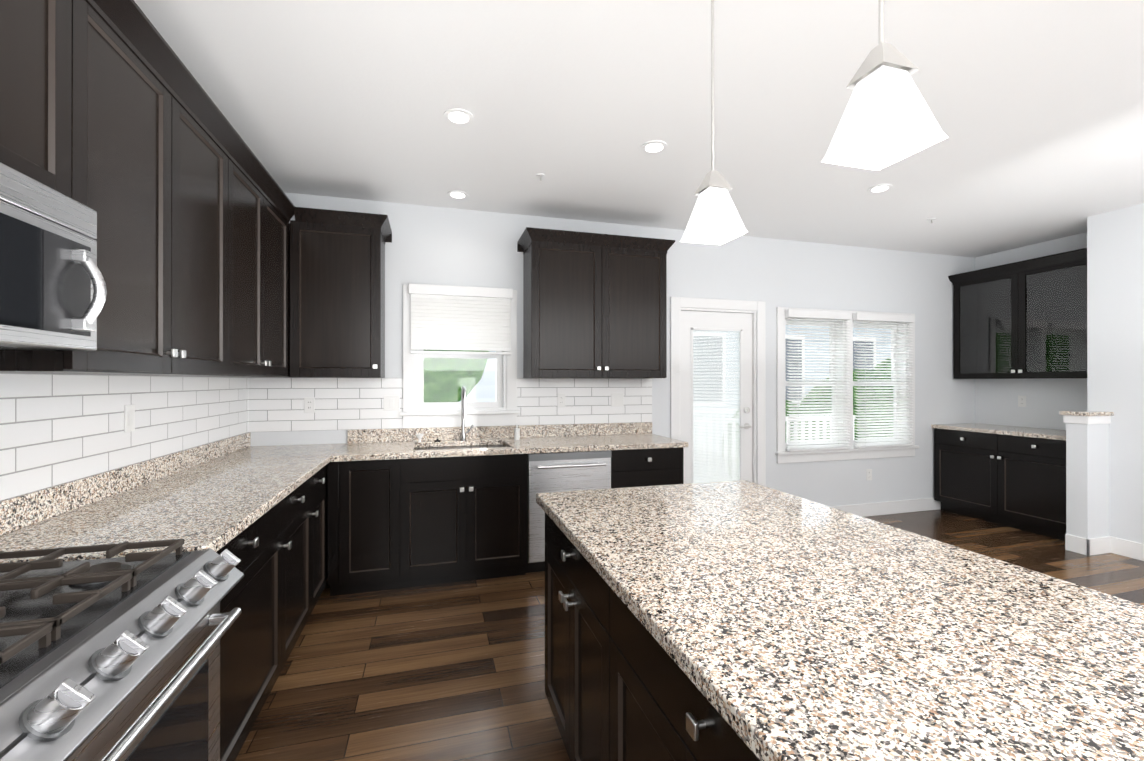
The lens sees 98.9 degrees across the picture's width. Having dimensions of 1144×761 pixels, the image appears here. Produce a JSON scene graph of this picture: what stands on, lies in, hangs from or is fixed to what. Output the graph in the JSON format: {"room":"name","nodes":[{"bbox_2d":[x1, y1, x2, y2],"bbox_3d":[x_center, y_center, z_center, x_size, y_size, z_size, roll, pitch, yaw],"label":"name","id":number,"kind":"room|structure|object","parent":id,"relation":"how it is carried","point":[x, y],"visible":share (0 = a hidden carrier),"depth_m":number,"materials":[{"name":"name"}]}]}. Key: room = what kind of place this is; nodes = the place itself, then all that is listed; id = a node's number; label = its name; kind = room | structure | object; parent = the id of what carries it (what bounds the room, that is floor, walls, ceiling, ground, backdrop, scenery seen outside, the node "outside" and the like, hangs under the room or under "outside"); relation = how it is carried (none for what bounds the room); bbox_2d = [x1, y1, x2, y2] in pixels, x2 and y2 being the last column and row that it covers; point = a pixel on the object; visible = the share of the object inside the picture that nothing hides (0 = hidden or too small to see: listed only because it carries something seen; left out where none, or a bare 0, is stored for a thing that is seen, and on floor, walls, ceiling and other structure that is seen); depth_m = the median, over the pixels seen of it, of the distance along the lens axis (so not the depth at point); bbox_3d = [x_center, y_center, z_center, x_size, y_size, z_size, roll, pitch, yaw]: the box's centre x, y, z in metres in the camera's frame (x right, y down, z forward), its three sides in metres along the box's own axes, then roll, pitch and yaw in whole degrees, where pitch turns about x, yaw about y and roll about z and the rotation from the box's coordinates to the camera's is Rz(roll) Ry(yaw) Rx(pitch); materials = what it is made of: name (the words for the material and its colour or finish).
{"room":"kitchen","nodes":[
{"label":"kitchen","id":0,"kind":"room"},
{"bbox_2d":[251,192,974,506],"bbox_3d":[1.055,0.011,4.512,7.330,2.740,0.150,0,0,-16],"label":"wall","id":1,"kind":"structure","parent":0,"point":[431,245],"depth_m":4.68,"materials":[{"name":"white paint"}]},
{"bbox_2d":[304,397,314,412],"bbox_3d":[-1.915,0.179,3.570,0.070,0.115,0.007,0,0,-16],"label":"electrical outlet plate","id":2,"kind":"object","parent":1,"relation":"attached to","point":[309,402],"depth_m":3.57,"materials":[{"name":"white plastic"}]},
{"bbox_2d":[290,207,391,377],"bbox_3d":[-1.614,-0.578,3.461,0.612,1.115,0.396,0,0,-16],"label":"upper cabinet","id":3,"kind":"object","parent":1,"relation":"attached to","point":[337,294],"visible":1,"depth_m":3.32,"materials":[{"name":"brown wood"}]},
{"bbox_2d":[384,395,399,409],"bbox_3d":[-1.372,0.169,3.725,0.115,0.115,0.008,0,0,-16],"label":"electrical outlet plate","id":4,"kind":"object","parent":1,"relation":"attached to","point":[391,402],"depth_m":3.72,"materials":[{"name":"white plastic"}]},
{"bbox_2d":[400,285,519,427],"bbox_3d":[-0.887,-0.184,3.922,0.920,1.101,0.185,0,0,-16],"label":"kitchen window","id":5,"kind":"structure","parent":1,"relation":"in","point":[502,411],"depth_m":3.90,"materials":[{"name":"white wood"}]},
{"bbox_2d":[409,283,512,354],"bbox_3d":[-0.862,-0.470,3.834,0.794,0.530,0.051,0,0,-16],"label":"window blind","id":6,"kind":"object","parent":5,"relation":"attached to","point":[445,317],"visible":0.94,"depth_m":3.82,"materials":[{"name":"white"}]},
{"bbox_2d":[348,422,650,441],"bbox_3d":[-0.482,0.417,3.980,2.468,0.099,0.019,0,0,-16],"label":"backsplash","id":7,"kind":"structure","parent":1,"relation":"attached to","point":[403,434],"depth_m":3.93,"materials":[{"name":"beige stone"}]},
{"bbox_2d":[557,393,564,406],"bbox_3d":[-0.088,0.166,4.093,0.070,0.115,0.007,0,0,-16],"label":"electrical outlet plate","id":8,"kind":"object","parent":1,"relation":"attached to","point":[560,396],"depth_m":4.09,"materials":[{"name":"white plastic"}]},
{"bbox_2d":[517,227,674,377],"bbox_3d":[0.194,-0.577,3.979,1.220,1.115,0.396,0,0,-16],"label":"upper cabinet","id":9,"kind":"object","parent":1,"relation":"attached to","point":[594,305],"visible":1,"depth_m":3.83,"materials":[{"name":"brown wood"}]},
{"bbox_2d":[611,393,623,405],"bbox_3d":[0.392,0.166,4.231,0.115,0.115,0.008,0,0,-16],"label":"electrical outlet plate","id":10,"kind":"object","parent":1,"relation":"attached to","point":[617,399],"depth_m":4.23,"materials":[{"name":"white plastic"}]},
{"bbox_2d":[681,311,751,483],"bbox_3d":[1.347,0.366,4.541,0.770,2.003,0.105,0,0,-16],"label":"door","id":11,"kind":"structure","parent":1,"relation":"in","point":[717,322],"depth_m":4.57,"materials":[{"name":"white wood"}]},
{"bbox_2d":[670,297,765,485],"bbox_3d":[1.339,0.326,4.573,0.990,2.150,0.148,0,0,-16],"label":"door frame","id":12,"kind":"structure","parent":1,"relation":"attached to","point":[756,309],"depth_m":4.60,"materials":[{"name":"white wood"}]},
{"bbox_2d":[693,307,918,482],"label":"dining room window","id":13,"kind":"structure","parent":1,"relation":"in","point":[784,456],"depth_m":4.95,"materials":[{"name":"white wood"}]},
{"bbox_2d":[785,309,851,451],"bbox_3d":[2.407,-0.001,4.770,0.744,1.355,0.051,0,0,-16],"label":"window blind","id":14,"kind":"object","parent":13,"relation":"attached to","point":[814,315],"visible":1,"depth_m":4.76,"materials":[{"name":"white plastic"}]},
{"bbox_2d":[853,312,913,447],"bbox_3d":[3.185,-0.001,4.993,0.744,1.355,0.051,0,0,-16],"label":"window blind","id":15,"kind":"object","parent":13,"relation":"attached to","point":[880,318],"visible":1,"depth_m":4.98,"materials":[{"name":"white plastic"}]},
{"bbox_2d":[866,469,871,480],"bbox_3d":[3.033,0.962,4.996,0.070,0.115,0.007,0,0,-16],"label":"electrical outlet plate","id":16,"kind":"object","parent":1,"relation":"attached to","point":[868,471],"depth_m":4.99,"materials":[{"name":"white plastic"}]},
{"bbox_2d":[830,498,940,516],"bbox_3d":[3.145,1.317,5.023,2.730,0.130,0.016,0,0,-16],"label":"baseboard","id":17,"kind":"structure","parent":1,"relation":"attached to","point":[925,504],"depth_m":5.06,"materials":[{"name":"white wood"}]},
{"bbox_2d":[134,0,1143,257],"bbox_3d":[2.040,-1.414,1.078,7.330,0.100,7.300,0,0,-16],"label":"ceiling","id":18,"kind":"structure","parent":0,"point":[1036,108],"depth_m":2.42,"materials":[{"name":"white paint"}]},
{"bbox_2d":[447,190,467,198],"bbox_3d":[-0.816,-1.343,3.490,0.140,0.034,0.159,0,0,-16],"label":"recessed light","id":19,"kind":"object","parent":18,"relation":"in","point":[456,194],"depth_m":3.56,"materials":[{"name":"white"}]},
{"bbox_2d":[444,108,472,124],"bbox_3d":[-0.570,-1.344,2.463,0.140,0.034,0.157,0,0,-16],"label":"recessed light","id":20,"kind":"object","parent":18,"relation":"in","point":[457,116],"depth_m":2.51,"materials":[{"name":"white"}]},
{"bbox_2d":[536,173,544,180],"bbox_3d":[-0.210,-1.343,3.187,0.056,0.034,0.109,0,0,-16],"label":"sprinkler","id":21,"kind":"object","parent":18,"relation":"in","point":[539,175],"depth_m":3.23,"materials":[{"name":"white metal"}]},
{"bbox_2d":[641,140,666,153],"bbox_3d":[0.468,-1.344,2.782,0.147,0.034,0.158,0,0,-16],"label":"recessed light","id":22,"kind":"object","parent":18,"relation":"in","point":[654,146],"depth_m":2.83,"materials":[{"name":"white"}]},
{"bbox_2d":[680,0,747,244],"bbox_3d":[0.450,-0.911,1.563,0.152,0.904,0.152,0,0,-16],"label":"pendant light","id":23,"kind":"object","parent":18,"relation":"hanging from","point":[715,219],"visible":1,"depth_m":1.54,"materials":[{"name":"white glass"}]},
{"bbox_2d":[868,184,892,192],"bbox_3d":[2.124,-1.343,3.379,0.155,0.034,0.152,0,0,-16],"label":"recessed light","id":24,"kind":"object","parent":18,"relation":"in","point":[881,187],"depth_m":3.44,"materials":[{"name":"white"}]},
{"bbox_2d":[821,0,947,169],"bbox_3d":[0.618,-0.912,0.977,0.152,0.904,0.152,0,0,-16],"label":"pendant light","id":25,"kind":"object","parent":18,"relation":"hanging from","point":[888,118],"visible":1,"depth_m":0.96,"materials":[{"name":"white glass"}]},
{"bbox_2d":[235,509,1143,760],"bbox_3d":[2.040,1.426,1.073,7.330,0.100,7.300,0,0,-16],"label":"floor","id":26,"kind":"structure","parent":0,"point":[454,671],"depth_m":2.37,"materials":[{"name":"brown wood"}]},
{"bbox_2d":[0,539,243,760],"bbox_3d":[-1.161,0.755,0.927,0.734,1.240,0.762,0,0,-16],"label":"range","id":27,"kind":"object","parent":26,"relation":"on","point":[108,658],"visible":1,"depth_m":0.99,"materials":[{"name":"silver metal"}]},
{"bbox_2d":[216,496,291,760],"bbox_3d":[-1.465,0.939,1.694,0.626,0.875,0.857,0,0,-16],"label":"base cabinet","id":28,"kind":"object","parent":26,"relation":"on","point":[255,649],"depth_m":1.84,"materials":[{"name":"brown wood"}]},
{"bbox_2d":[0,444,345,562],"bbox_3d":[-1.659,0.483,2.421,0.652,0.038,2.368,0,0,-16],"label":"countertop","id":29,"kind":"structure","parent":28,"relation":"on","point":[207,505],"depth_m":1.79,"materials":[{"name":"beige stone"}]},
{"bbox_2d":[292,476,315,649],"bbox_3d":[-1.641,0.940,2.308,0.626,0.875,0.660,0,0,-16],"label":"base cabinet","id":30,"kind":"object","parent":26,"relation":"on","point":[304,498],"depth_m":2.52,"materials":[{"name":"brown wood"}]},
{"bbox_2d":[316,468,326,603],"bbox_3d":[-1.761,0.940,2.729,0.626,0.875,0.457,0,0,-16],"label":"base cabinet","id":31,"kind":"object","parent":26,"relation":"on","point":[321,477],"depth_m":2.93,"materials":[{"name":"brown wood"}]},
{"bbox_2d":[327,458,410,595],"bbox_3d":[-1.374,0.941,3.408,0.489,0.875,0.627,0,0,-16],"label":"base cabinet","id":32,"kind":"object","parent":26,"relation":"on","point":[405,509],"depth_m":3.12,"materials":[{"name":"brown wood"}]},
{"bbox_2d":[411,442,530,586],"bbox_3d":[-0.823,0.942,3.566,0.900,0.875,0.627,0,0,-16],"label":"base cabinet","id":33,"kind":"object","parent":26,"relation":"on","point":[469,516],"depth_m":3.29,"materials":[{"name":"brown wood"}]},
{"bbox_2d":[331,434,686,461],"bbox_3d":[-0.395,0.485,3.676,2.468,0.038,0.652,0,0,-16],"label":"countertop","id":34,"kind":"structure","parent":33,"relation":"on","point":[354,451],"depth_m":3.52,"materials":[{"name":"beige stone"}]},
{"bbox_2d":[415,434,423,442],"bbox_3d":[-1.145,0.434,3.678,0.064,0.064,0.064,0,0,-16],"label":"funnel","id":35,"kind":"object","parent":34,"relation":"on","point":[419,436],"visible":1,"depth_m":3.66,"materials":[{"name":"white plastic"}]},
{"bbox_2d":[460,386,472,440],"bbox_3d":[-0.798,0.253,3.730,0.104,0.426,0.211,0,0,-16],"label":"faucet","id":36,"kind":"object","parent":34,"relation":"on","point":[463,413],"visible":1,"depth_m":3.78,"materials":[{"name":"grey metal"}]},
{"bbox_2d":[514,424,519,439],"bbox_3d":[-0.431,0.403,3.835,0.044,0.126,0.057,0,0,-16],"label":"soap dispenser","id":37,"kind":"object","parent":34,"relation":"on","point":[516,433],"visible":1,"depth_m":3.82,"materials":[{"name":"white plastic"}]},
{"bbox_2d":[528,450,610,562],"bbox_3d":[-0.080,0.891,3.727,0.607,0.764,0.631,0,0,-16],"label":"dishwasher","id":38,"kind":"object","parent":26,"relation":"on","point":[566,471],"visible":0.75,"depth_m":3.44,"materials":[{"name":"silver metal"}]},
{"bbox_2d":[583,446,686,487],"bbox_3d":[0.483,0.942,3.940,0.585,0.875,0.627,0,0,-16],"label":"base cabinet","id":39,"kind":"object","parent":26,"relation":"on","point":[629,468],"depth_m":3.63,"materials":[{"name":"brown wood"}]},
{"bbox_2d":[538,504,767,760],"bbox_3d":[0.540,0.938,0.867,0.685,0.874,2.569,0,0,-16],"label":"kitchen island","id":40,"kind":"object","parent":26,"relation":"on","point":[614,692],"depth_m":1.25,"materials":[{"name":"brown wood"}]},
{"bbox_2d":[536,480,1143,760],"bbox_3d":[0.691,0.513,0.901,1.000,0.101,2.610,0,0,-16],"label":"island countertop","id":41,"kind":"structure","parent":40,"relation":"on","point":[822,632],"depth_m":0.91,"materials":[{"name":"beige stone"}]},
{"bbox_2d":[931,423,1065,540],"bbox_3d":[4.309,0.925,4.720,0.653,0.913,1.231,0,0,-16],"label":"buffet","id":42,"kind":"object","parent":26,"relation":"on","point":[1011,476],"visible":0.79,"depth_m":4.59,"materials":[{"name":"brown wood"}]},
{"bbox_2d":[975,232,1086,429],"bbox_3d":[4.698,0.012,4.833,0.150,2.740,1.240,0,0,-16],"label":"wall","id":43,"kind":"structure","parent":0,"point":[996,401],"depth_m":4.91,"materials":[{"name":"white paint"}]},
{"bbox_2d":[952,256,1086,378],"bbox_3d":[4.459,-0.540,4.757,0.346,1.045,1.216,0,0,-16],"label":"upper cabinet","id":44,"kind":"object","parent":43,"relation":"attached to","point":[1025,319],"depth_m":4.74,"materials":[{"name":"brown wood"}]},
{"bbox_2d":[1018,396,1025,406],"bbox_3d":[4.575,0.213,4.975,0.007,0.115,0.070,0,0,-16],"label":"electrical outlet plate","id":45,"kind":"object","parent":43,"relation":"attached to","point":[1021,399],"depth_m":4.97,"materials":[{"name":"white plastic"}]},
{"bbox_2d":[1059,410,1113,555],"bbox_3d":[4.166,0.815,3.964,0.290,1.130,0.195,0,0,-16],"label":"wall column","id":46,"kind":"structure","parent":0,"point":[1087,483],"depth_m":3.91,"materials":[{"name":"white paint"}]},
{"bbox_2d":[1087,203,1143,543],"bbox_3d":[5.428,0.006,1.323,0.680,2.740,5.910,0,0,-16],"label":"wall","id":47,"kind":"structure","parent":0,"point":[1115,311],"depth_m":3.88,"materials":[{"name":"white paint"}]},
{"bbox_2d":[1111,537,1143,560],"bbox_3d":[5.115,1.311,1.155,0.014,0.130,5.761,0,0,-16],"label":"baseboard","id":48,"kind":"structure","parent":47,"relation":"attached to","point":[1128,548],"depth_m":3.83,"materials":[{"name":"white wood"}]},
{"bbox_3d":[-1.390,0.004,0.015,0.150,2.740,7.150,0,0,-16],"label":"wall","id":49,"kind":"structure","parent":0,"visible":0},
{"bbox_2d":[0,0,83,204],"bbox_3d":[-1.373,-0.761,0.868,0.346,0.616,0.770,0,0,-16],"label":"upper cabinet","id":50,"kind":"object","parent":49,"relation":"attached to","point":[42,41],"depth_m":1.21,"materials":[{"name":"brown wood"}]},
{"bbox_2d":[0,163,106,350],"bbox_3d":[-1.317,-0.263,0.884,0.464,0.373,0.764,0,0,-16],"label":"microwave","id":51,"kind":"object","parent":50,"relation":"attached to","point":[53,291],"visible":1,"depth_m":1.12,"materials":[{"name":"silver metal"}]},
{"bbox_2d":[0,0,239,376],"bbox_3d":[-1.621,-0.545,1.730,0.346,1.045,1.145,0,0,-16],"label":"upper cabinet","id":52,"kind":"object","parent":49,"relation":"attached to","point":[112,115],"depth_m":1.66,"materials":[{"name":"brown wood"}]},
{"bbox_2d":[0,432,251,535],"bbox_3d":[-1.964,0.415,2.334,0.018,0.099,2.368,0,0,-16],"label":"backsplash","id":53,"kind":"structure","parent":49,"relation":"attached to","point":[15,512],"depth_m":1.90,"materials":[{"name":"beige stone"}]},
{"bbox_2d":[0,373,251,500],"bbox_3d":[-1.700,0.190,1.384,0.007,0.547,4.344,0,0,-16],"label":"backsplash","id":54,"kind":"structure","parent":49,"relation":"attached to","point":[57,429],"depth_m":1.91,"materials":[{"name":"tile"}]},
{"bbox_2d":[124,405,134,431],"bbox_3d":[-1.897,0.163,2.101,0.008,0.115,0.070,0,0,-16],"label":"electrical outlet plate","id":55,"kind":"object","parent":49,"relation":"attached to","point":[129,410],"depth_m":2.09,"materials":[{"name":"white plastic"}]},
{"bbox_2d":[236,160,291,377],"bbox_3d":[-1.891,-0.544,2.674,0.346,1.045,1.058,0,0,-16],"label":"upper cabinet","id":56,"kind":"object","parent":49,"relation":"attached to","point":[263,286],"depth_m":2.73,"materials":[{"name":"brown wood"}]},
{"bbox_2d":[252,378,651,431],"bbox_3d":[-0.783,0.194,3.903,3.100,0.547,0.007,0,0,-16],"label":"backsplash","id":57,"kind":"structure","parent":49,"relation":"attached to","point":[277,403],"depth_m":3.71,"materials":[{"name":"tile"}]},
{"label":"outside","id":58,"kind":"structure","parent":0,"visible":0},
{"bbox_2d":[459,325,890,478],"bbox_3d":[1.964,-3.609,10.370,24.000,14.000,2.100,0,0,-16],"label":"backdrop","id":59,"kind":"structure","parent":58,"point":[471,395],"depth_m":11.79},
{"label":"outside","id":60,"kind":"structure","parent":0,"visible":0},
{"bbox_2d":[424,350,892,477],"bbox_3d":[1.501,0.087,7.798,13.200,4.200,2.270,0,0,-16],"label":"tree","id":61,"kind":"object","parent":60,"point":[454,373],"depth_m":6.84,"materials":[{"name":"green plant"}]}
]}

